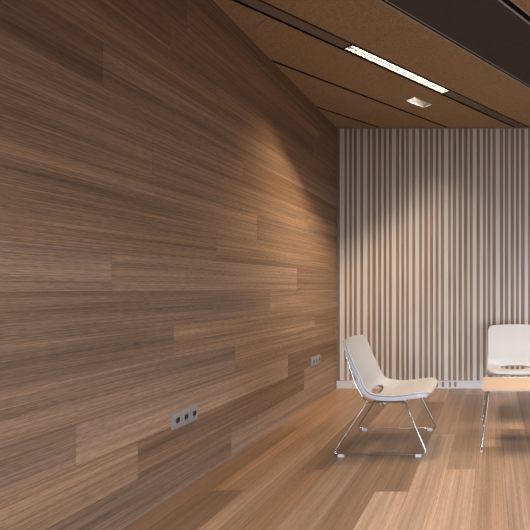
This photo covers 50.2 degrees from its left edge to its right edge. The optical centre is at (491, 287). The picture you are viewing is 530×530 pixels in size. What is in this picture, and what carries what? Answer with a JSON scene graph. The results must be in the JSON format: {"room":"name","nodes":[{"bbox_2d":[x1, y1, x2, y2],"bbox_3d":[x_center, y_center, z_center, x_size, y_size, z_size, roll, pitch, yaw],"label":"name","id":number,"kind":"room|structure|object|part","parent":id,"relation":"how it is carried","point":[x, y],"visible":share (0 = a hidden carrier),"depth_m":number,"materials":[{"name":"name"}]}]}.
{"room":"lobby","nodes":[
{"label":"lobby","id":0,"kind":"room"},
{"bbox_2d":[0,0,336,529],"bbox_3d":[-1.770,-0.354,0.709,0.060,2.968,9.417,0,0,0],"label":"wall","id":1,"kind":"structure","parent":0,"point":[168,193],"depth_m":2.42,"materials":[{"name":"brown wood"}]},
{"bbox_2d":[171,404,197,429],"bbox_3d":[-1.732,0.726,2.698,0.015,0.089,0.228,0,0,0],"label":"power outlet","id":2,"kind":"object","parent":1,"relation":"attached to","point":[185,416],"visible":1,"depth_m":2.69,"materials":[{"name":"grey plastic"}]},
{"bbox_2d":[311,354,320,366],"bbox_3d":[-1.732,0.714,4.708,0.015,0.088,0.241,0,0,0],"label":"power outlet","id":3,"kind":"object","parent":1,"relation":"attached to","point":[315,360],"visible":1,"depth_m":4.69,"materials":[{"name":"grey plastic"}]},
{"bbox_2d":[119,388,529,529],"bbox_3d":[1.630,1.160,0.709,6.740,0.060,9.417,0,0,0],"label":"floor","id":4,"kind":"structure","parent":0,"point":[292,477],"depth_m":2.93,"materials":[{"name":"brown wood"}]},
{"bbox_2d":[334,335,437,456],"bbox_3d":[-0.734,0.742,3.495,0.638,0.774,0.606,0,0,0],"label":"lounge chair","id":5,"kind":"object","parent":4,"relation":"on","point":[367,372],"visible":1,"depth_m":3.43,"materials":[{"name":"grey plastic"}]},
{"bbox_3d":[-0.923,0.602,3.284,0.176,0.367,0.025,0,0,9],"label":"rail","id":6,"kind":"part","parent":5,"relation":"part of","materials":[{"name":"silver metal"}]},
{"bbox_3d":[-0.746,0.946,3.232,0.614,0.346,0.074,0,0,0],"label":"frame","id":7,"kind":"part","parent":5,"relation":"part of","materials":[{"name":"silver metal"}]},
{"bbox_3d":[-0.746,0.946,3.759,0.614,0.346,0.074,0,0,0],"label":"frame","id":8,"kind":"part","parent":5,"relation":"part of","materials":[{"name":"silver metal"}]},
{"bbox_2d":[480,377,529,451],"bbox_3d":[0.230,0.916,3.545,0.622,0.426,0.564,0,0,0],"label":"side table","id":9,"kind":"object","parent":4,"relation":"on","point":[489,384],"visible":1,"depth_m":3.48,"materials":[{"name":"brown wood"}]},
{"bbox_3d":[-0.048,0.921,3.545,0.062,0.396,0.564,0,0,0],"label":"sled leg","id":10,"kind":"part","parent":9,"relation":"part of","materials":[{"name":"silver metal"}]},
{"bbox_2d":[482,324,529,419],"bbox_3d":[0.217,0.742,4.359,0.606,0.774,0.638,0,0,0],"label":"lounge chair","id":11,"kind":"object","parent":4,"relation":"on","point":[508,344],"visible":1,"depth_m":4.54,"materials":[{"name":"white plastic"}]},
{"bbox_3d":[-0.046,0.946,4.371,0.074,0.346,0.614,0,0,0],"label":"frame","id":12,"kind":"part","parent":11,"relation":"part of","materials":[{"name":"silver metal"}]},
{"bbox_2d":[213,0,529,127],"bbox_3d":[1.630,-1.869,0.699,6.740,0.162,9.397,0,0,0],"label":"ceiling","id":13,"kind":"structure","parent":0,"point":[351,91],"depth_m":3.69,"materials":[{"name":"brown wood"}]},
{"bbox_2d":[232,0,527,127],"bbox_3d":[-0.710,-1.823,4.035,0.149,0.073,3.528,0,0,38],"label":"trim","id":14,"kind":"structure","parent":13,"relation":"attached to","point":[260,6],"depth_m":3.46,"materials":[{"name":"black metal"}]},
{"bbox_2d":[343,43,448,92],"bbox_3d":[-0.751,-1.817,3.979,0.104,0.058,1.043,0,0,38],"label":"ceiling light","id":15,"kind":"object","parent":13,"relation":"attached to","point":[352,48],"visible":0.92,"depth_m":3.92,"materials":[{"name":"grey plastic"}]},
{"bbox_2d":[405,97,431,107],"bbox_3d":[-0.708,-1.831,4.640,0.128,0.088,0.238,0,0,38],"label":"recessed light","id":16,"kind":"object","parent":13,"relation":"in","point":[413,100],"visible":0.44,"depth_m":4.69,"materials":[{"name":"grey metal"}]},
{"bbox_2d":[379,0,529,88],"bbox_3d":[-0.129,-1.803,3.196,0.650,0.034,6.051,0,0,38],"label":"trim","id":17,"kind":"structure","parent":13,"relation":"attached to","point":[501,1],"depth_m":3.31,"materials":[{"name":"grey metal"}]},
{"bbox_2d":[337,127,529,380],"bbox_3d":[1.600,-0.380,5.440,6.800,3.020,0.114,0,0,0],"label":"wall","id":18,"kind":"structure","parent":0,"point":[433,224],"depth_m":5.40,"materials":[{"name":"beige wood"}]},
{"bbox_2d":[337,381,482,387],"bbox_3d":[1.630,1.089,5.385,6.740,0.083,0.024,0,0,0],"label":"baseboard","id":19,"kind":"structure","parent":18,"relation":"attached to","point":[340,384],"depth_m":5.37,"materials":[{"name":"grey paint"}]}
]}

